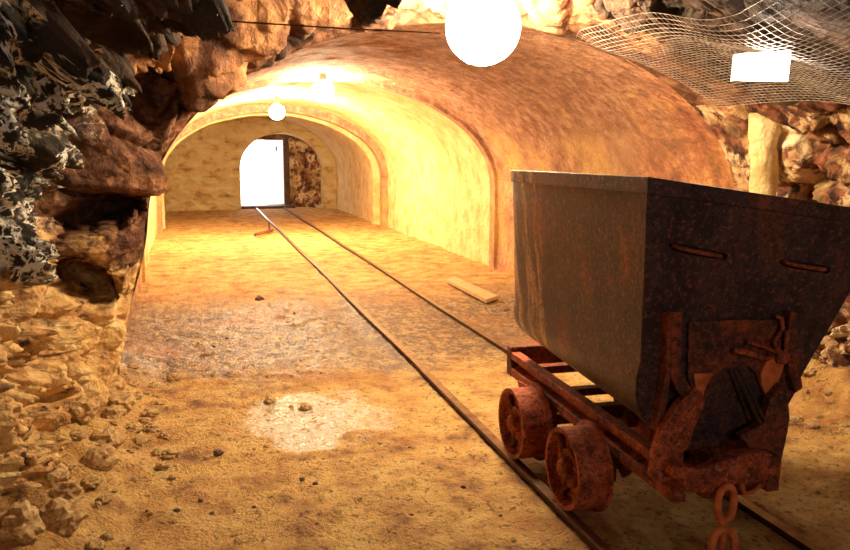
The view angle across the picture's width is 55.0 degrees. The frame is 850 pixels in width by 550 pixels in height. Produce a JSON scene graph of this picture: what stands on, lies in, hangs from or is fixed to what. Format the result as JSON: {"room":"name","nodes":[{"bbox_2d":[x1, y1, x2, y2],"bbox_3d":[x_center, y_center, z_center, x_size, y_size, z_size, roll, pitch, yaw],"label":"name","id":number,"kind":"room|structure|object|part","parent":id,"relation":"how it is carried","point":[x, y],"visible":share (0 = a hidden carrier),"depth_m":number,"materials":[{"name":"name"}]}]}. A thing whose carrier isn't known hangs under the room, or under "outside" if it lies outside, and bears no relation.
{"room":"underground passage","nodes":[
{"label":"underground passage","id":0,"kind":"room"},
{"bbox_2d":[0,0,202,499],"bbox_3d":[-1.010,0.329,1.057,1.366,2.341,7.646,-2,9,-15],"label":"wall","id":1,"kind":"structure","parent":0,"point":[82,151],"depth_m":3.70,"materials":[{"name":"brown stone"}]},
{"bbox_2d":[164,117,336,210],"bbox_3d":[-4.507,-3.494,21.873,7.800,3.450,1.130,-2,9,-15],"label":"wall","id":2,"kind":"structure","parent":0,"point":[202,171],"depth_m":21.17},
{"bbox_2d":[241,204,294,208],"bbox_3d":[-4.382,-1.875,22.390,1.542,0.095,1.000,-2,9,-15],"label":"trim","id":3,"kind":"structure","parent":2,"relation":"attached to","point":[243,206],"depth_m":22.05,"materials":[{"name":"metal"}]},
{"bbox_2d":[257,134,282,139],"bbox_3d":[-4.472,-3.994,22.326,1.492,0.594,0.120,-2,9,-15],"label":"trim","id":4,"kind":"structure","parent":2,"relation":"attached to","point":[272,136],"depth_m":22.37,"materials":[{"name":"brown wood"}]},
{"bbox_2d":[264,140,283,203],"bbox_3d":[-4.250,-3.031,23.015,0.876,2.000,0.074,8,12,43],"label":"door","id":5,"kind":"structure","parent":2,"relation":"in","point":[274,178],"depth_m":23.03,"materials":[{"name":"white paint"}]},
{"bbox_2d":[282,134,289,203],"bbox_3d":[-3.827,-2.983,22.522,0.160,2.250,0.120,-2,9,-15],"label":"trim","id":6,"kind":"structure","parent":2,"relation":"attached to","point":[286,170],"depth_m":22.48,"materials":[{"name":"wood"}]},
{"bbox_2d":[288,135,320,207],"bbox_3d":[-3.203,-2.940,22.399,1.219,2.200,0.148,2,9,16],"label":"wall","id":7,"kind":"structure","parent":0,"point":[304,163],"depth_m":22.44,"materials":[{"name":"brown stone"}]},
{"bbox_2d":[145,82,489,266],"bbox_3d":[-2.910,-1.976,15.607,4.599,2.669,12.500,-2,9,-15],"label":"wall","id":8,"kind":"structure","parent":0,"point":[439,182],"depth_m":12.93,"materials":[{"name":"paint"}]},
{"bbox_2d":[156,103,388,231],"bbox_3d":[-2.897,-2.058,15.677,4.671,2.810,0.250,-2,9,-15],"label":"trim","id":9,"kind":"structure","parent":8,"relation":"attached to","point":[258,107],"depth_m":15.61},
{"bbox_2d":[269,95,284,119],"bbox_3d":[-2.386,-2.796,13.133,0.250,0.589,0.250,-2,9,-15],"label":"ceiling lamp","id":10,"kind":"object","parent":8,"relation":"attached to","point":[276,111],"visible":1,"depth_m":13.09,"materials":[{"name":"white glass"}]},
{"bbox_3d":[-2.386,-2.628,13.158,0.250,0.250,0.250,-2,9,-15],"label":"globe","id":11,"kind":"part","parent":10,"relation":"part of","materials":[{"name":"white glass"}]},
{"bbox_2d":[142,75,498,281],"bbox_3d":[-1.172,-1.117,9.674,4.429,2.696,0.180,-2,9,-15],"label":"trim","id":12,"kind":"structure","parent":8,"relation":"attached to","point":[493,220],"depth_m":9.89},
{"bbox_2d":[126,0,595,111],"bbox_3d":[-0.400,-1.444,4.302,2.786,1.152,1.059,-2,9,-15],"label":"ceiling","id":13,"kind":"structure","parent":0,"point":[201,73],"depth_m":4.36,"materials":[{"name":"brown stone"}]},
{"bbox_2d":[232,21,439,33],"bbox_3d":[-0.440,-1.226,4.041,1.069,0.026,0.012,-2,9,-15],"label":"cable","id":14,"kind":"object","parent":13,"relation":"attached to","point":[296,25],"visible":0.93,"depth_m":4.04,"materials":[{"name":"metal"}]},
{"bbox_2d":[446,0,520,65],"bbox_3d":[0.316,-1.454,4.436,0.410,0.614,0.410,-2,9,-15],"label":"ceiling lamp","id":15,"kind":"object","parent":13,"relation":"attached to","point":[479,32],"visible":1,"depth_m":4.30,"materials":[{"name":"white glass"}]},
{"bbox_2d":[0,207,849,549],"bbox_3d":[-1.428,-0.290,10.762,6.500,0.356,26.600,-2,9,-15],"label":"floor","id":16,"kind":"structure","parent":0,"point":[207,268],"depth_m":4.39,"materials":[{"name":"beige soil"}]},
{"bbox_2d":[0,500,45,543],"bbox_3d":[-1.358,0.833,2.729,0.154,0.141,0.169,-7,11,-41],"label":"stone","id":17,"kind":"object","parent":16,"relation":"on","point":[22,522],"visible":0.96,"depth_m":2.69,"materials":[{"name":"brown stone"}]},
{"bbox_2d":[37,463,69,487],"bbox_3d":[-1.477,0.818,3.248,0.110,0.104,0.153,1,8,7],"label":"stone","id":18,"kind":"object","parent":16,"relation":"on","point":[61,473],"visible":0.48,"depth_m":3.23,"materials":[{"name":"brown stone"}]},
{"bbox_2d":[39,497,86,536],"bbox_3d":[-1.310,0.882,2.954,0.158,0.151,0.180,6,10,34],"label":"stone","id":19,"kind":"object","parent":16,"relation":"on","point":[60,516],"visible":0.8,"depth_m":2.90,"materials":[{"name":"brown stone"}]},
{"bbox_2d":[49,479,84,501],"bbox_3d":[-1.373,0.842,3.126,0.133,0.109,0.134,0,8,3],"label":"stone","id":20,"kind":"object","parent":16,"relation":"on","point":[70,489],"visible":0.69,"depth_m":3.10,"materials":[{"name":"brown stone"}]},
{"bbox_2d":[63,461,74,470],"bbox_3d":[-1.503,0.806,3.435,0.058,0.040,0.059,-5,10,-32],"label":"stone","id":21,"kind":"object","parent":16,"relation":"on","point":[69,464],"visible":0.68,"depth_m":3.42,"materials":[{"name":"brown stone"}]},
{"bbox_2d":[70,429,86,440],"bbox_3d":[-1.561,0.720,3.663,0.077,0.051,0.078,4,9,23],"label":"stone","id":22,"kind":"object","parent":16,"relation":"on","point":[76,434],"visible":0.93,"depth_m":3.64,"materials":[{"name":"brown stone"}]},
{"bbox_2d":[69,398,100,422],"bbox_3d":[-1.686,0.669,4.003,0.136,0.111,0.168,2,9,12],"label":"stone","id":23,"kind":"object","parent":16,"relation":"on","point":[83,410],"visible":0.94,"depth_m":3.97,"materials":[{"name":"brown stone"}]},
{"bbox_2d":[81,474,102,487],"bbox_3d":[-1.384,0.858,3.394,0.098,0.054,0.086,6,10,34],"label":"stone","id":24,"kind":"object","parent":16,"relation":"on","point":[92,481],"visible":1,"depth_m":3.37,"materials":[{"name":"brown stone"}]},
{"bbox_2d":[85,538,105,549],"bbox_3d":[-1.167,0.959,2.886,0.074,0.051,0.082,-2,9,-15],"label":"stone","id":25,"kind":"object","parent":16,"relation":"on","point":[93,544],"visible":1,"depth_m":2.87,"materials":[{"name":"brown stone"}]},
{"bbox_2d":[91,501,101,507],"bbox_3d":[-1.284,0.899,3.190,0.033,0.027,0.044,1,8,9],"label":"stone","id":26,"kind":"object","parent":16,"relation":"on","point":[97,504],"visible":1,"depth_m":3.18,"materials":[{"name":"brown stone"}]},
{"bbox_2d":[82,444,118,470],"bbox_3d":[-1.433,0.810,3.586,0.136,0.128,0.165,5,9,28],"label":"stone","id":27,"kind":"object","parent":16,"relation":"on","point":[104,458],"visible":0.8,"depth_m":3.55,"materials":[{"name":"brown stone"}]},
{"bbox_2d":[95,494,112,504],"bbox_3d":[-1.296,0.905,3.291,0.064,0.040,0.064,7,11,39],"label":"stone","id":28,"kind":"object","parent":16,"relation":"on","point":[103,498],"visible":0.91,"depth_m":3.28,"materials":[{"name":"brown stone"}]},
{"bbox_2d":[97,532,114,541],"bbox_3d":[-1.177,0.970,3.010,0.043,0.043,0.070,6,10,37],"label":"stone","id":29,"kind":"object","parent":16,"relation":"on","point":[107,536],"visible":0.77,"depth_m":3.00,"materials":[{"name":"brown stone"}]},
{"bbox_2d":[90,425,125,447],"bbox_3d":[-1.514,0.787,3.875,0.164,0.128,0.172,3,9,17],"label":"stone","id":30,"kind":"object","parent":16,"relation":"on","point":[110,435],"visible":0.62,"depth_m":3.84,"materials":[{"name":"brown stone"}]},
{"bbox_2d":[101,404,126,418],"bbox_3d":[-1.629,0.722,4.265,0.112,0.093,0.119,3,9,19],"label":"stone","id":31,"kind":"object","parent":16,"relation":"on","point":[114,411],"visible":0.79,"depth_m":4.23,"materials":[{"name":"brown stone"}]},
{"bbox_2d":[110,420,117,425],"bbox_3d":[-1.555,0.741,4.075,0.041,0.030,0.042,-5,10,-31],"label":"stone","id":32,"kind":"object","parent":16,"relation":"on","point":[113,422],"visible":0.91,"depth_m":4.07,"materials":[{"name":"brown stone"}]},
{"bbox_2d":[109,375,125,390],"bbox_3d":[-1.808,0.635,4.718,0.161,0.126,0.162,6,10,35],"label":"stone","id":33,"kind":"object","parent":16,"relation":"on","point":[118,383],"visible":0.44,"depth_m":4.68,"materials":[{"name":"beige stone"}]},
{"bbox_2d":[107,391,135,411],"bbox_3d":[-1.659,0.692,4.456,0.172,0.130,0.167,1,8,10],"label":"stone","id":34,"kind":"object","parent":16,"relation":"on","point":[126,399],"visible":0.73,"depth_m":4.41,"materials":[{"name":"brown stone"}]},
{"bbox_2d":[120,367,129,374],"bbox_3d":[-1.873,0.598,5.056,0.086,0.044,0.070,-3,9,-21],"label":"stone","id":35,"kind":"object","parent":16,"relation":"on","point":[123,370],"visible":0.56,"depth_m":5.04,"materials":[{"name":"stone"}]},
{"bbox_2d":[127,363,138,369],"bbox_3d":[-1.874,0.592,5.228,0.082,0.055,0.064,-2,9,-13],"label":"stone","id":36,"kind":"object","parent":16,"relation":"on","point":[132,365],"visible":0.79,"depth_m":5.21,"materials":[{"name":"beige stone"}]},
{"bbox_2d":[123,421,143,432],"bbox_3d":[-1.491,0.780,4.162,0.106,0.062,0.100,-8,12,-44],"label":"stone","id":37,"kind":"object","parent":16,"relation":"on","point":[134,427],"visible":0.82,"depth_m":4.13,"materials":[{"name":"brown stone"}]},
{"bbox_2d":[128,380,139,387],"bbox_3d":[-1.754,0.657,4.919,0.074,0.055,0.088,3,9,18],"label":"stone","id":38,"kind":"object","parent":16,"relation":"on","point":[134,383],"visible":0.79,"depth_m":4.89,"materials":[{"name":"beige stone"}]},
{"bbox_2d":[130,477,138,481],"bbox_3d":[-1.269,0.896,3.562,0.043,0.028,0.036,7,11,41],"label":"stone","id":39,"kind":"object","parent":16,"relation":"on","point":[134,479],"visible":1,"depth_m":3.55,"materials":[{"name":"brown stone"}]},
{"bbox_2d":[134,394,142,399],"bbox_3d":[-1.665,0.707,4.736,0.050,0.035,0.054,7,11,38],"label":"stone","id":40,"kind":"object","parent":16,"relation":"on","point":[138,396],"visible":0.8,"depth_m":4.72,"materials":[{"name":"brown stone"}]},
{"bbox_2d":[133,434,147,445],"bbox_3d":[-1.418,0.823,4.054,0.071,0.053,0.085,-1,8,-9],"label":"stone","id":41,"kind":"object","parent":16,"relation":"on","point":[140,440],"visible":1,"depth_m":4.03,"materials":[{"name":"brown stone"}]},
{"bbox_2d":[138,417,151,424],"bbox_3d":[-1.486,0.776,4.329,0.074,0.048,0.068,-1,8,-9],"label":"stone","id":42,"kind":"object","parent":16,"relation":"on","point":[144,420],"visible":0.77,"depth_m":4.31,"materials":[{"name":"brown stone"}]},
{"bbox_2d":[140,407,159,417],"bbox_3d":[-1.509,0.759,4.468,0.101,0.052,0.082,-6,10,-36],"label":"stone","id":43,"kind":"object","parent":16,"relation":"on","point":[153,412],"visible":0.91,"depth_m":4.44,"materials":[{"name":"brown stone"}]},
{"bbox_2d":[143,421,160,432],"bbox_3d":[-1.418,0.793,4.235,0.088,0.060,0.094,-4,9,-23],"label":"stone","id":44,"kind":"object","parent":16,"relation":"on","point":[152,427],"visible":1,"depth_m":4.21,"materials":[{"name":"brown stone"}]},
{"bbox_2d":[148,381,158,387],"bbox_3d":[-1.678,0.685,5.050,0.064,0.055,0.080,2,9,16],"label":"stone","id":45,"kind":"object","parent":16,"relation":"on","point":[154,384],"visible":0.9,"depth_m":5.03,"materials":[{"name":"brown stone"}]},
{"bbox_2d":[151,448,162,456],"bbox_3d":[-1.290,0.857,3.929,0.057,0.048,0.071,-3,9,-18],"label":"stone","id":46,"kind":"object","parent":16,"relation":"on","point":[156,452],"visible":0.87,"depth_m":3.91,"materials":[{"name":"brown stone"}]},
{"bbox_2d":[154,400,165,404],"bbox_3d":[-1.527,0.742,4.703,0.062,0.039,0.076,-8,11,-42],"label":"stone","id":47,"kind":"object","parent":16,"relation":"on","point":[157,402],"visible":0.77,"depth_m":4.69,"materials":[{"name":"brown stone"}]},
{"bbox_2d":[155,461,170,470],"bbox_3d":[-1.202,0.875,3.739,0.071,0.037,0.058,5,10,28],"label":"stone","id":48,"kind":"object","parent":16,"relation":"on","point":[162,465],"visible":1,"depth_m":3.72,"materials":[{"name":"brown stone"}]},
{"bbox_2d":[158,431,170,439],"bbox_3d":[-1.338,0.824,4.182,0.066,0.049,0.067,1,8,4],"label":"stone","id":49,"kind":"object","parent":16,"relation":"on","point":[164,434],"visible":1,"depth_m":4.16,"materials":[{"name":"brown stone"}]},
{"bbox_2d":[161,447,180,459],"bbox_3d":[-1.211,0.848,3.876,0.087,0.054,0.097,4,9,25],"label":"stone","id":50,"kind":"object","parent":16,"relation":"on","point":[169,453],"visible":0.99,"depth_m":3.85,"materials":[{"name":"brown stone"}]},
{"bbox_2d":[167,474,176,479],"bbox_3d":[-1.128,0.901,3.639,0.037,0.023,0.045,0,8,2],"label":"stone","id":51,"kind":"object","parent":16,"relation":"on","point":[171,476],"visible":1,"depth_m":3.63,"materials":[{"name":"brown stone"}]},
{"bbox_2d":[166,373,181,381],"bbox_3d":[-1.620,0.662,5.268,0.093,0.063,0.079,-4,9,-25],"label":"stone","id":52,"kind":"object","parent":16,"relation":"on","point":[170,377],"visible":0.98,"depth_m":5.25,"materials":[{"name":"beige stone"}]},
{"bbox_2d":[213,449,223,456],"bbox_3d":[-0.993,0.853,3.917,0.044,0.030,0.052,5,10,30],"label":"stone","id":53,"kind":"object","parent":16,"relation":"on","point":[218,452],"visible":1,"depth_m":3.90,"materials":[{"name":"brown stone"}]},
{"bbox_2d":[255,295,263,300],"bbox_3d":[-1.666,0.241,8.193,0.110,0.064,0.078,6,11,37],"label":"stone","id":54,"kind":"object","parent":16,"relation":"on","point":[258,298],"visible":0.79,"depth_m":8.17,"materials":[{"name":"brown stone"}]},
{"bbox_2d":[254,221,273,236],"bbox_3d":[-2.965,-0.895,15.504,0.288,0.060,2.794,-1,8,-6],"label":"block","id":55,"kind":"object","parent":16,"relation":"on","point":[269,230],"visible":1,"depth_m":14.65,"materials":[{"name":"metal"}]},
{"bbox_2d":[263,394,276,404],"bbox_3d":[-0.897,0.727,4.743,0.083,0.066,0.099,-5,10,-31],"label":"stone","id":56,"kind":"object","parent":16,"relation":"on","point":[270,399],"visible":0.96,"depth_m":4.71,"materials":[{"name":"brown stone"}]},
{"bbox_2d":[298,402,311,410],"bbox_3d":[-0.681,0.751,4.649,0.090,0.060,0.080,7,11,39],"label":"stone","id":57,"kind":"object","parent":16,"relation":"on","point":[305,406],"visible":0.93,"depth_m":4.62,"materials":[{"name":"brown stone"}]},
{"bbox_2d":[255,208,611,549],"bbox_3d":[-1.452,-0.125,10.623,0.127,0.054,24.101,-2,9,-15],"label":"steel rail","id":58,"kind":"object","parent":16,"relation":"on","point":[593,540],"visible":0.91,"depth_m":4.29,"materials":[{"name":"brown metal"}]},
{"bbox_2d":[446,277,497,302],"bbox_3d":[0.487,0.144,8.588,0.189,0.035,1.486,-2,9,-15],"label":"plank","id":59,"kind":"object","parent":16,"relation":"on","point":[479,293],"visible":1,"depth_m":8.43,"materials":[{"name":"brown wood"}]},
{"bbox_2d":[283,207,824,549],"bbox_3d":[-0.742,-0.152,10.809,0.127,0.054,24.101,-2,9,-15],"label":"steel rail","id":60,"kind":"object","parent":16,"relation":"on","point":[803,543],"visible":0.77,"depth_m":3.37,"materials":[{"name":"metal"}]},
{"bbox_2d":[498,170,849,549],"bbox_3d":[0.959,0.230,3.521,1.007,1.344,1.678,-2,9,-15],"label":"cart","id":61,"kind":"object","parent":16,"relation":"on","point":[702,311],"visible":1,"depth_m":2.88,"materials":[{"name":"metal"}]},
{"bbox_3d":[0.639,0.438,4.307,0.420,0.160,0.070,-2,9,-15],"label":"sill","id":62,"kind":"part","parent":61,"relation":"part of","materials":[{"name":"metal"}]},
{"bbox_2d":[513,182,640,415],"bbox_3d":[0.979,0.050,3.483,0.955,0.963,1.489,-2,9,-15],"label":"panel","id":63,"kind":"object","parent":61,"relation":"in","point":[577,245],"depth_m":3.17,"materials":[{"name":"metal"}]},
{"bbox_3d":[0.910,-0.081,2.709,0.202,0.057,0.048,-2,9,-15],"label":"handle","id":64,"kind":"part","parent":61,"relation":"part of","materials":[{"name":"red metal"}]},
{"bbox_3d":[0.968,0.409,2.871,0.076,0.139,0.036,-2,9,-15],"label":"gusset plate","id":65,"kind":"part","parent":61,"relation":"part of","materials":[{"name":"brown metal"}]},
{"bbox_3d":[1.085,0.687,2.837,0.394,0.152,0.080,-2,9,-15],"label":"sill","id":66,"kind":"part","parent":61,"relation":"part of","materials":[{"name":"red metal"}]},
{"bbox_3d":[1.099,0.321,2.886,0.435,0.351,0.081,-2,9,-15],"label":"hanger plate","id":67,"kind":"part","parent":61,"relation":"part of","materials":[{"name":"metal"}]},
{"bbox_3d":[1.142,0.142,2.872,0.962,0.968,0.211,-2,9,-15],"label":"panel","id":68,"kind":"part","parent":61,"relation":"part of","materials":[{"name":"metal"}]},
{"bbox_3d":[1.160,0.448,2.893,0.169,0.239,0.013,-1,8,-8],"label":"prop rod","id":69,"kind":"part","parent":61,"relation":"part of","materials":[{"name":"black metal"}]},
{"bbox_3d":[1.237,0.357,2.920,0.090,0.175,0.044,-2,9,-15],"label":"gusset plate","id":70,"kind":"part","parent":61,"relation":"part of","materials":[{"name":"brown metal"}]},
{"bbox_3d":[1.319,-0.034,2.825,0.186,0.048,0.047,-2,9,-15],"label":"handle","id":71,"kind":"part","parent":61,"relation":"part of","materials":[{"name":"red metal"}]},
{"bbox_2d":[788,418,795,425],"bbox_3d":[1.942,0.790,4.383,0.087,0.059,0.086,1,8,6],"label":"stone","id":72,"kind":"object","parent":16,"relation":"on","point":[791,421],"visible":0.38,"depth_m":4.35,"materials":[{"name":"brown stone"}]},
{"bbox_2d":[790,415,803,422],"bbox_3d":[2.034,0.793,4.466,0.076,0.051,0.074,-3,9,-21],"label":"stone","id":73,"kind":"object","parent":16,"relation":"on","point":[796,418],"visible":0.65,"depth_m":4.44,"materials":[{"name":"brown stone"}]},
{"bbox_2d":[803,366,816,375],"bbox_3d":[2.242,0.563,4.768,0.097,0.061,0.102,-8,11,-43],"label":"stone","id":74,"kind":"object","parent":16,"relation":"on","point":[809,371],"visible":0.7,"depth_m":4.74,"materials":[{"name":"beige stone"}]},
{"bbox_2d":[803,422,819,428],"bbox_3d":[2.041,0.797,4.311,0.058,0.043,0.078,-4,9,-27],"label":"stone","id":75,"kind":"object","parent":16,"relation":"on","point":[812,425],"visible":1,"depth_m":4.29,"materials":[{"name":"brown stone"}]},
{"bbox_2d":[815,414,823,418],"bbox_3d":[2.137,0.767,4.415,0.043,0.029,0.036,1,8,5],"label":"stone","id":76,"kind":"object","parent":16,"relation":"on","point":[818,416],"visible":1,"depth_m":4.41,"materials":[{"name":"brown stone"}]},
{"bbox_2d":[824,389,832,395],"bbox_3d":[2.268,0.660,4.571,0.065,0.035,0.047,0,8,-2],"label":"stone","id":77,"kind":"object","parent":16,"relation":"on","point":[829,392],"visible":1,"depth_m":4.56,"materials":[{"name":"brown stone"}]},
{"bbox_2d":[841,422,848,427],"bbox_3d":[2.184,0.781,4.246,0.031,0.030,0.049,-2,9,-15],"label":"stone","id":78,"kind":"object","parent":16,"relation":"on","point":[845,425],"visible":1,"depth_m":4.23,"materials":[{"name":"brown stone"}]},
{"bbox_2d":[119,23,735,375],"bbox_3d":[-0.528,-0.720,7.385,4.311,2.576,4.874,-2,9,-15],"label":"vault","id":79,"kind":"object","parent":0,"point":[554,103],"visible":0.32,"depth_m":7.02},
{"bbox_2d":[312,73,333,101],"bbox_3d":[-1.149,-2.203,9.177,0.250,0.511,0.250,-2,9,-15],"label":"ceiling lamp","id":80,"kind":"object","parent":79,"relation":"attached to","point":[322,90],"visible":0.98,"depth_m":9.12,"materials":[{"name":"white glass"}]},
{"bbox_2d":[27,0,849,105],"bbox_3d":[0.952,-0.959,1.000,4.022,1.197,6.897,-2,9,-15],"label":"ceiling","id":81,"kind":"structure","parent":0,"point":[704,10],"depth_m":3.32,"materials":[{"name":"brown stone"}]},
{"bbox_2d":[576,0,849,106],"bbox_3d":[1.642,-0.977,3.614,1.017,0.499,2.557,-2,9,-15],"label":"netting","id":82,"kind":"object","parent":81,"relation":"attached to","point":[716,43],"visible":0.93,"depth_m":3.93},
{"bbox_2d":[730,50,790,82],"bbox_3d":[1.458,-0.905,3.530,0.266,0.137,0.064,-2,9,-15],"label":"lamp","id":83,"kind":"object","parent":82,"relation":"attached to","point":[763,67],"visible":0.88,"depth_m":3.50,"materials":[{"name":"white"}]},
{"bbox_2d":[554,5,754,105],"bbox_3d":[1.361,-1.344,4.999,1.115,0.608,0.653,-2,9,-15],"label":"rock wall","id":84,"kind":"structure","parent":0,"point":[589,17],"depth_m":5.02,"materials":[{"name":"brown stone"}]},
{"bbox_2d":[692,100,849,368],"bbox_3d":[3.128,0.353,2.116,0.838,1.986,7.558,-2,9,-15],"label":"wall","id":85,"kind":"structure","parent":0,"point":[813,145],"depth_m":4.89,"materials":[{"name":"brown stone"}]},
{"bbox_2d":[748,113,780,195],"bbox_3d":[2.117,-0.210,5.107,0.229,1.930,0.137,-2,9,-15],"label":"post","id":86,"kind":"object","parent":85,"relation":"attached to","point":[763,133],"depth_m":5.00,"materials":[{"name":"paint"}]}
]}

